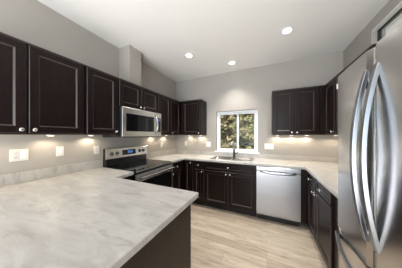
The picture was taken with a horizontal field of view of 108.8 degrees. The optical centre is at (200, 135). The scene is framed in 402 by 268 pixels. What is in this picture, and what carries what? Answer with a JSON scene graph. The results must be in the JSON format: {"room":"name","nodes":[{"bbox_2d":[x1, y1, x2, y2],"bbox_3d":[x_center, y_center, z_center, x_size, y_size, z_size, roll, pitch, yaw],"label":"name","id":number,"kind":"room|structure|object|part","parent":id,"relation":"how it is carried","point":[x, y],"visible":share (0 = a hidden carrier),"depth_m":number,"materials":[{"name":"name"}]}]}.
{"room":"kitchen","nodes":[
{"label":"kitchen","id":0,"kind":"room"},
{"bbox_2d":[0,0,175,174],"bbox_3d":[-1.885,-0.004,1.143,0.120,2.740,5.710,0,0,25],"label":"wall","id":1,"kind":"structure","parent":0,"point":[33,22],"depth_m":1.65,"materials":[{"name":"paint"}]},
{"bbox_2d":[9,149,27,161],"bbox_3d":[-1.715,0.188,1.359,0.009,0.114,0.116,0,0,25],"label":"wall outlet","id":2,"kind":"object","parent":1,"relation":"attached to","point":[15,155],"visible":1,"depth_m":1.35,"materials":[{"name":"white plastic"}]},
{"bbox_2d":[0,32,84,134],"bbox_3d":[-1.564,-0.385,1.244,0.380,0.762,0.828,0,0,25],"label":"upper cabinet","id":3,"kind":"object","parent":1,"relation":"attached to","point":[42,90],"visible":1,"depth_m":1.23,"materials":[{"name":"brown wood"}]},
{"bbox_3d":[-1.513,-0.380,0.996,0.020,0.728,0.397,0,0,25],"label":"door","id":4,"kind":"part","parent":3,"relation":"part of","materials":[{"name":"brown wood"}]},
{"bbox_3d":[-1.431,-0.758,1.183,0.012,0.016,0.828,0,0,25],"label":"molding","id":5,"kind":"part","parent":3,"relation":"part of","materials":[{"name":"brown"}]},
{"bbox_3d":[-1.343,-0.380,1.366,0.020,0.728,0.388,0,0,25],"label":"door","id":6,"kind":"part","parent":3,"relation":"part of","materials":[{"name":"brown wood"}]},
{"bbox_2d":[0,160,102,186],"bbox_3d":[-1.672,0.400,1.440,0.020,0.104,1.326,0,0,25],"label":"backsplash","id":7,"kind":"structure","parent":1,"relation":"attached to","point":[25,176],"depth_m":1.51,"materials":[{"name":"stone"}]},
{"bbox_2d":[56,146,63,156],"bbox_3d":[-1.592,0.181,1.629,0.009,0.114,0.070,0,0,25],"label":"light switch","id":8,"kind":"object","parent":1,"relation":"attached to","point":[59,149],"visible":1,"depth_m":1.62,"materials":[{"name":"white plastic"}]},
{"bbox_2d":[94,146,98,153],"bbox_3d":[-1.433,0.200,1.976,0.008,0.114,0.070,0,0,25],"label":"wall outlet","id":9,"kind":"object","parent":1,"relation":"attached to","point":[96,148],"visible":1,"depth_m":1.97,"materials":[{"name":"white plastic"}]},
{"bbox_2d":[84,65,117,134],"bbox_3d":[-1.312,-0.385,1.795,0.380,0.762,0.376,0,0,25],"label":"upper cabinet","id":10,"kind":"object","parent":1,"relation":"attached to","point":[100,87],"visible":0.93,"depth_m":1.70,"materials":[{"name":"brown wood"}]},
{"bbox_3d":[-1.179,-0.758,1.734,0.012,0.016,0.376,0,0,25],"label":"molding","id":11,"kind":"part","parent":10,"relation":"part of","materials":[{"name":"brown"}]},
{"bbox_2d":[117,78,157,112],"bbox_3d":[-1.074,-0.574,2.314,0.380,0.384,0.758,0,0,25],"label":"upper cabinet","id":12,"kind":"object","parent":1,"relation":"attached to","point":[131,95],"visible":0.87,"depth_m":2.17,"materials":[{"name":"brown wood"}]},
{"bbox_2d":[119,45,140,85],"bbox_3d":[-1.145,-1.071,2.334,0.235,0.607,0.222,0,0,25],"label":"vent duct","id":13,"kind":"object","parent":12,"relation":"on","point":[129,57],"depth_m":2.25,"materials":[{"name":"paint"}]},
{"bbox_3d":[-1.016,-0.570,2.082,0.020,0.348,0.362,0,0,25],"label":"door","id":14,"kind":"part","parent":12,"relation":"part of","materials":[{"name":"brown wood"}]},
{"bbox_2d":[102,106,160,137],"bbox_3d":[-1.022,-0.173,2.290,0.491,0.415,0.757,0,0,25],"label":"microwave","id":15,"kind":"object","parent":12,"relation":"attached to","point":[132,122],"visible":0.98,"depth_m":2.09,"materials":[{"name":"silver metal"}]},
{"bbox_3d":[-0.912,-0.180,2.154,0.037,0.397,0.600,0,0,25],"label":"door","id":16,"kind":"part","parent":15,"relation":"part of","materials":[{"name":"silver metal"}]},
{"bbox_3d":[-0.753,-0.180,2.499,0.037,0.397,0.153,0,0,25],"label":"control panel","id":17,"kind":"part","parent":15,"relation":"part of","materials":[{"name":"silver metal"}]},
{"bbox_3d":[-0.941,-0.758,2.253,0.012,0.016,0.758,0,0,25],"label":"molding","id":18,"kind":"part","parent":12,"relation":"part of","materials":[{"name":"brown"}]},
{"bbox_3d":[-0.860,-0.570,2.422,0.020,0.348,0.362,0,0,25],"label":"door","id":19,"kind":"part","parent":12,"relation":"part of","materials":[{"name":"brown wood"}]},
{"bbox_2d":[158,93,169,134],"bbox_3d":[-0.853,-0.385,2.834,0.350,0.762,0.364,0,0,25],"label":"upper cabinet","id":20,"kind":"object","parent":1,"relation":"attached to","point":[163,101],"visible":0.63,"depth_m":2.77,"materials":[{"name":"brown wood"}]},
{"bbox_2d":[170,98,180,134],"bbox_3d":[-0.616,-0.385,3.315,0.380,0.762,0.700,0,0,25],"label":"upper cabinet","id":21,"kind":"object","parent":1,"relation":"attached to","point":[175,105],"visible":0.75,"depth_m":3.10,"materials":[{"name":"brown wood"}]},
{"bbox_2d":[37,0,388,81],"bbox_3d":[-0.342,-1.434,0.448,3.505,0.120,5.970,0,0,25],"label":"ceiling","id":22,"kind":"structure","parent":0,"point":[217,33],"depth_m":1.84,"materials":[{"name":"white paint"}]},
{"bbox_2d":[184,53,193,57],"bbox_3d":[-0.206,-1.370,2.481,0.160,0.006,0.160,0,0,25],"label":"recessed light","id":23,"kind":"object","parent":22,"relation":"in","point":[187,55],"visible":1,"depth_m":2.47,"materials":[{"name":"white plastic"}]},
{"bbox_2d":[280,26,293,34],"bbox_3d":[1.130,-1.370,1.891,0.160,0.006,0.160,0,0,25],"label":"recessed light","id":24,"kind":"object","parent":22,"relation":"in","point":[287,30],"visible":1,"depth_m":1.88,"materials":[{"name":"white plastic"}]},
{"bbox_2d":[191,203,326,267],"bbox_3d":[-0.342,1.416,0.448,3.505,0.100,5.970,0,0,25],"label":"floor","id":25,"kind":"structure","parent":0,"point":[220,238],"depth_m":1.82,"materials":[{"name":"wood"}]},
{"bbox_2d":[103,146,174,187],"bbox_3d":[-0.912,0.780,2.243,0.726,1.172,0.757,0,0,25],"label":"range","id":26,"kind":"object","parent":25,"relation":"on","point":[133,159],"visible":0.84,"depth_m":2.18,"materials":[{"name":"black metal"}]},
{"bbox_3d":[-1.177,0.271,2.364,0.032,0.154,0.757,0,0,25],"label":"control panel","id":27,"kind":"part","parent":26,"relation":"part of","materials":[{"name":"silver metal"}]},
{"bbox_3d":[-1.179,0.272,2.355,0.031,0.082,0.245,0,0,25],"label":"clock panel","id":28,"kind":"part","parent":26,"relation":"part of","materials":[{"name":"black glass"}]},
{"bbox_2d":[106,159,172,172],"bbox_3d":[-0.909,0.455,2.242,0.591,0.022,0.753,0,0,25],"label":"cooktop","id":29,"kind":"object","parent":26,"relation":"in","point":[135,165],"depth_m":2.14,"materials":[{"name":"black glass"}]},
{"bbox_3d":[-0.649,0.804,2.123,0.031,0.613,0.745,0,0,25],"label":"oven door","id":30,"kind":"part","parent":26,"relation":"part of","materials":[{"name":"black glass"}]},
{"bbox_3d":[-0.609,0.541,2.104,0.059,0.033,0.693,0,0,25],"label":"handle","id":31,"kind":"part","parent":26,"relation":"part of","materials":[{"name":"silver metal"}]},
{"bbox_2d":[120,204,190,267],"bbox_3d":[-0.266,0.928,0.758,0.025,0.876,0.838,0,0,25],"label":"end panel","id":32,"kind":"object","parent":25,"relation":"on","point":[171,247],"visible":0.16,"depth_m":0.90,"materials":[{"name":"brown laminate"}]},
{"bbox_2d":[172,161,180,188],"bbox_3d":[-0.717,0.928,2.766,0.648,0.876,0.341,0,0,25],"label":"base cabinet","id":33,"kind":"object","parent":25,"relation":"on","point":[177,170],"visible":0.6,"depth_m":2.67,"materials":[{"name":"brown wood"}]},
{"bbox_3d":[-0.459,0.571,2.648,0.020,0.134,0.319,0,0,25],"label":"drawer","id":34,"kind":"part","parent":33,"relation":"part of","materials":[{"name":"brown wood"}]},
{"bbox_3d":[-0.459,0.950,2.648,0.020,0.596,0.319,0,0,25],"label":"door","id":35,"kind":"part","parent":33,"relation":"part of","materials":[{"name":"brown wood"}]},
{"bbox_2d":[181,160,184,189],"bbox_3d":[-0.518,0.928,3.261,0.598,0.876,0.717,0,0,25],"label":"base cabinet","id":36,"kind":"object","parent":25,"relation":"on","point":[182,161],"visible":0.02,"depth_m":2.90,"materials":[{"name":"brown wood"}]},
{"bbox_2d":[146,149,337,197],"bbox_3d":[0.495,0.419,2.276,3.265,0.142,1.670,0,0,25],"label":"countertop","id":37,"kind":"structure","parent":36,"relation":"on","point":[324,170],"depth_m":2.48,"materials":[{"name":"stone"}]},
{"bbox_2d":[210,156,254,161],"bbox_3d":[0.609,0.534,2.790,0.785,0.176,0.460,0,0,25],"label":"sink","id":38,"kind":"object","parent":37,"relation":"in","point":[246,159],"visible":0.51,"depth_m":2.88,"materials":[{"name":"silver metal"}]},
{"bbox_3d":[0.431,0.535,2.849,0.343,0.174,0.351,0,0,25],"label":"bowl","id":39,"kind":"part","parent":38,"relation":"part of","materials":[{"name":"silver metal"}]},
{"bbox_3d":[0.770,0.535,2.694,0.343,0.174,0.351,0,0,25],"label":"bowl","id":40,"kind":"part","parent":38,"relation":"part of","materials":[{"name":"silver metal"}]},
{"bbox_2d":[230,141,237,156],"bbox_3d":[0.645,0.284,2.908,0.211,0.324,0.113,0,0,-35],"label":"faucet","id":41,"kind":"object","parent":37,"relation":"on","point":[232,143],"visible":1,"depth_m":2.94,"materials":[{"name":"silver metal"}]},
{"bbox_2d":[185,160,194,202],"bbox_3d":[-0.122,0.928,3.112,0.203,0.876,0.658,0,0,25],"label":"base cabinet","id":42,"kind":"object","parent":25,"relation":"on","point":[189,164],"visible":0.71,"depth_m":2.84,"materials":[{"name":"brown wood"}]},
{"bbox_3d":[-0.241,0.876,2.849,0.183,0.744,0.020,0,0,25],"label":"door","id":43,"kind":"part","parent":42,"relation":"part of","materials":[{"name":"brown wood"}]},
{"bbox_2d":[194,161,205,205],"bbox_3d":[0.077,0.928,3.021,0.226,0.876,0.658,0,0,25],"label":"base cabinet","id":44,"kind":"object","parent":25,"relation":"on","point":[198,165],"visible":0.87,"depth_m":2.75,"materials":[{"name":"brown wood"}]},
{"bbox_3d":[-0.044,0.571,2.759,0.208,0.134,0.020,0,0,25],"label":"drawer","id":45,"kind":"part","parent":44,"relation":"part of","materials":[{"name":"brown wood"}]},
{"bbox_3d":[-0.044,0.950,2.759,0.208,0.596,0.020,0,0,25],"label":"door","id":46,"kind":"part","parent":44,"relation":"part of","materials":[{"name":"brown wood"}]},
{"bbox_2d":[204,161,256,216],"bbox_3d":[0.596,0.928,2.783,0.911,0.876,0.658,0,0,25],"label":"base cabinet","id":47,"kind":"object","parent":25,"relation":"on","point":[227,186],"visible":0.94,"depth_m":2.50,"materials":[{"name":"brown wood"}]},
{"bbox_3d":[0.272,0.950,2.614,0.440,0.596,0.020,0,0,25],"label":"door","id":48,"kind":"part","parent":47,"relation":"part of","materials":[{"name":"brown wood"}]},
{"bbox_3d":[0.476,0.571,2.521,0.889,0.134,0.020,0,0,25],"label":"drawer","id":49,"kind":"part","parent":47,"relation":"part of","materials":[{"name":"brown wood"}]},
{"bbox_3d":[0.680,0.950,2.427,0.440,0.596,0.020,0,0,25],"label":"door","id":50,"kind":"part","parent":47,"relation":"part of","materials":[{"name":"brown wood"}]},
{"bbox_2d":[256,166,300,226],"bbox_3d":[1.279,0.930,2.448,0.594,0.872,0.644,0,0,25],"label":"dishwasher","id":51,"kind":"object","parent":25,"relation":"on","point":[278,190],"visible":0.97,"depth_m":2.18,"materials":[{"name":"silver metal"}]},
{"bbox_3d":[1.153,0.575,2.172,0.486,0.049,0.038,0,0,25],"label":"handle","id":52,"kind":"part","parent":51,"relation":"part of","materials":[{"name":"silver metal"}]},
{"bbox_2d":[301,169,315,240],"bbox_3d":[1.678,0.928,1.767,0.686,0.876,0.429,0,0,25],"label":"base cabinet","id":53,"kind":"object","parent":25,"relation":"on","point":[311,184],"depth_m":1.96,"materials":[{"name":"brown wood"}]},
{"bbox_3d":[1.490,0.878,2.078,0.086,0.775,0.020,0,0,25],"label":"filler strip","id":54,"kind":"part","parent":53,"relation":"part of","materials":[{"name":"brown wood"}]},
{"bbox_3d":[1.426,0.571,1.853,0.020,0.134,0.352,0,0,25],"label":"drawer","id":55,"kind":"part","parent":53,"relation":"part of","materials":[{"name":"brown wood"}]},
{"bbox_2d":[313,180,333,267],"bbox_3d":[1.509,0.928,1.354,0.648,0.876,0.456,0,0,25],"label":"base cabinet","id":56,"kind":"object","parent":25,"relation":"on","point":[324,197],"visible":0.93,"depth_m":1.42,"materials":[{"name":"brown wood"}]},
{"bbox_3d":[1.251,0.571,1.472,0.020,0.134,0.434,0,0,25],"label":"drawer","id":57,"kind":"part","parent":56,"relation":"part of","materials":[{"name":"brown wood"}]},
{"bbox_2d":[334,196,337,267],"bbox_3d":[1.398,0.928,1.047,0.600,0.875,0.188,0,0,25],"label":"strip","id":58,"kind":"object","parent":25,"relation":"on","point":[335,198],"visible":0.02,"depth_m":1.24,"materials":[{"name":"brown wood"}]},
{"bbox_2d":[335,23,401,267],"bbox_3d":[1.079,0.464,0.565,0.718,1.804,0.835,0,0,25],"label":"refrigerator","id":59,"kind":"object","parent":25,"relation":"on","point":[369,233],"visible":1,"depth_m":0.66,"materials":[{"name":"grey metal"}]},
{"bbox_3d":[0.788,0.701,0.698,0.079,0.028,0.779,0,0,25],"label":"handle","id":60,"kind":"part","parent":59,"relation":"part of","materials":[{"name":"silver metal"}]},
{"bbox_3d":[0.850,0.987,0.669,0.084,0.658,0.835,0,0,25],"label":"freezer drawer","id":61,"kind":"part","parent":59,"relation":"part of","materials":[{"name":"silver metal"}]},
{"bbox_3d":[0.937,0.115,0.861,0.084,1.070,0.414,0,0,25],"label":"door","id":62,"kind":"part","parent":59,"relation":"part of","materials":[{"name":"silver metal"}]},
{"bbox_3d":[0.809,0.102,0.735,0.069,0.855,0.028,0,0,25],"label":"handle","id":63,"kind":"part","parent":59,"relation":"part of","materials":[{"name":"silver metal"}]},
{"bbox_3d":[0.774,0.102,0.658,0.069,0.855,0.028,0,0,25],"label":"handle","id":64,"kind":"part","parent":59,"relation":"part of","materials":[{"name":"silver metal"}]},
{"bbox_3d":[0.762,0.115,0.478,0.084,1.070,0.414,0,0,25],"label":"door","id":65,"kind":"part","parent":59,"relation":"part of","materials":[{"name":"silver metal"}]},
{"bbox_3d":[-0.645,0.928,1.094,0.938,0.876,0.648,0,0,25],"label":"base cabinet","id":66,"kind":"object","parent":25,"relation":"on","visible":0},
{"bbox_2d":[0,160,198,267],"bbox_3d":[-0.936,0.419,1.103,1.640,0.142,1.326,0,0,25],"label":"countertop","id":67,"kind":"structure","parent":66,"relation":"on","point":[79,215],"depth_m":0.82,"materials":[{"name":"stone"}]},
{"bbox_2d":[176,51,342,157],"bbox_3d":[0.871,-0.004,3.099,3.505,2.740,0.140,0,0,25],"label":"wall","id":68,"kind":"structure","parent":0,"point":[251,88],"depth_m":2.85,"materials":[{"name":"paint"}]},
{"bbox_2d":[181,99,206,134],"bbox_3d":[-0.174,-0.385,3.291,0.498,0.762,0.380,0,0,25],"label":"upper cabinet","id":69,"kind":"object","parent":68,"relation":"attached to","point":[193,112],"visible":1,"depth_m":3.15,"materials":[{"name":"brown wood"}]},
{"bbox_3d":[-0.214,-0.380,3.145,0.428,0.728,0.020,0,0,25],"label":"door","id":70,"kind":"part","parent":69,"relation":"part of","materials":[{"name":"brown wood"}]},
{"bbox_2d":[214,109,259,153],"bbox_3d":[0.762,-0.077,3.124,0.945,0.907,0.155,0,0,25],"label":"window","id":71,"kind":"structure","parent":68,"relation":"in","point":[255,112],"depth_m":3.12,"materials":[{"name":"white plastic"}]},
{"bbox_3d":[0.621,-0.080,3.221,0.447,0.812,0.025,0,0,25],"label":"sash","id":72,"kind":"part","parent":71,"relation":"part of","materials":[{"name":"white plastic"}]},
{"bbox_3d":[0.749,0.362,3.094,0.945,0.027,0.090,0,0,25],"label":"sill","id":73,"kind":"part","parent":71,"relation":"part of","materials":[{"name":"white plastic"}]},
{"bbox_3d":[0.969,-0.080,3.092,0.393,0.812,0.025,0,0,25],"label":"sash","id":74,"kind":"part","parent":71,"relation":"part of","materials":[{"name":"white plastic"}]},
{"bbox_2d":[146,149,337,162],"bbox_3d":[0.495,0.400,2.275,3.264,0.104,1.670,0,0,25],"label":"backsplash","id":75,"kind":"structure","parent":68,"relation":"attached to","point":[159,153],"depth_m":2.89,"materials":[{"name":"stone"}]},
{"bbox_2d":[264,143,273,149],"bbox_3d":[1.325,0.220,2.809,0.162,0.114,0.009,0,0,25],"label":"light switch","id":76,"kind":"object","parent":68,"relation":"attached to","point":[266,146],"visible":1,"depth_m":2.81,"materials":[{"name":"white plastic"}]},
{"bbox_2d":[272,86,318,134],"bbox_3d":[1.586,-0.385,2.485,0.653,0.762,0.380,0,0,25],"label":"upper cabinet","id":77,"kind":"object","parent":68,"relation":"attached to","point":[295,111],"visible":1,"depth_m":2.33,"materials":[{"name":"brown wood"}]},
{"bbox_3d":[1.378,-0.380,2.416,0.310,0.728,0.020,0,0,25],"label":"door","id":78,"kind":"part","parent":77,"relation":"part of","materials":[{"name":"brown wood"}]},
{"bbox_3d":[1.525,-0.758,2.353,0.653,0.016,0.012,0,0,25],"label":"molding","id":79,"kind":"part","parent":77,"relation":"part of","materials":[{"name":"brown"}]},
{"bbox_3d":[1.670,-0.380,2.282,0.309,0.728,0.020,0,0,25],"label":"door","id":80,"kind":"part","parent":77,"relation":"part of","materials":[{"name":"brown wood"}]},
{"bbox_2d":[343,0,401,68],"bbox_3d":[1.193,-0.004,-0.266,0.120,2.740,5.710,0,0,25],"label":"wall","id":81,"kind":"structure","parent":0,"point":[365,38],"depth_m":1.77,"materials":[{"name":"paint"}]},
{"bbox_2d":[319,77,335,134],"bbox_3d":[2.002,-0.385,2.124,0.398,0.763,0.687,0,0,25],"label":"upper cabinet","id":82,"kind":"object","parent":81,"relation":"attached to","point":[330,86],"depth_m":2.10,"materials":[{"name":"brown wood"}]},
{"bbox_3d":[1.867,-0.386,2.215,0.078,0.760,0.018,0,0,25],"label":"filler strip","id":83,"kind":"part","parent":82,"relation":"part of","materials":[{"name":"brown wood"}]},
{"bbox_2d":[335,43,376,134],"bbox_3d":[1.721,-0.385,1.477,0.370,0.762,0.716,0,0,25],"label":"upper cabinet","id":84,"kind":"object","parent":81,"relation":"attached to","point":[372,45],"visible":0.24,"depth_m":1.80,"materials":[{"name":"brown wood"}]},
{"bbox_3d":[1.663,-0.380,1.698,0.020,0.728,0.340,0,0,25],"label":"door","id":85,"kind":"part","parent":84,"relation":"part of","materials":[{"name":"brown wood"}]},
{"bbox_3d":[1.593,-0.758,1.535,0.012,0.016,0.716,0,0,25],"label":"molding","id":86,"kind":"part","parent":84,"relation":"part of","materials":[{"name":"brown"}]},
{"bbox_2d":[371,1,401,41],"bbox_3d":[1.831,-1.020,1.177,0.080,0.452,1.165,0,0,25],"label":"window","id":87,"kind":"structure","parent":81,"relation":"in","point":[398,8],"depth_m":1.54,"materials":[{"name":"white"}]},
{"bbox_3d":[1.854,-1.020,1.167,0.030,0.452,1.165,0,0,25],"label":"frame","id":88,"kind":"part","parent":87,"relation":"part of","materials":[{"name":"black"}]},
{"label":"outside","id":89,"kind":"structure","parent":0,"visible":0},
{"bbox_3d":[1.665,1.716,3.637,18.000,0.300,20.000,0,0,25],"label":"ground","id":90,"kind":"structure","parent":89,"visible":0},
{"bbox_2d":[221,115,236,147],"bbox_3d":[0.916,0.045,5.490,0.930,3.045,0.962,0,0,25],"label":"shrub","id":91,"kind":"object","parent":90,"relation":"on","point":[225,119],"visible":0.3,"depth_m":5.28,"materials":[{"name":"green plant"}]},
{"bbox_2d":[223,114,247,148],"bbox_3d":[2.465,-1.113,9.527,2.304,5.359,1.955,0,0,25],"label":"shrub","id":92,"kind":"object","parent":90,"relation":"on","point":[242,114],"visible":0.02,"depth_m":9.49,"materials":[{"name":"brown plant"}]},
{"bbox_2d":[227,114,253,148],"bbox_3d":[1.968,-0.496,6.920,1.587,4.126,1.479,0,0,25],"label":"shrub","id":93,"kind":"object","parent":90,"relation":"on","point":[242,123],"visible":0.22,"depth_m":6.72,"materials":[{"name":"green plant"}]},
{"bbox_2d":[243,115,253,148],"bbox_3d":[1.915,0.185,4.909,1.028,2.765,0.907,0,0,25],"label":"shrub","id":94,"kind":"object","parent":90,"relation":"on","point":[249,119],"visible":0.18,"depth_m":4.82,"materials":[{"name":"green plant"}]},
{"bbox_2d":[386,14,401,34],"bbox_3d":[3.833,-1.534,0.445,0.200,6.400,10.000,0,0,25],"label":"wall","id":95,"kind":"structure","parent":90,"relation":"on","point":[398,20],"depth_m":3.98,"materials":[{"name":"grey paint"}]}
]}

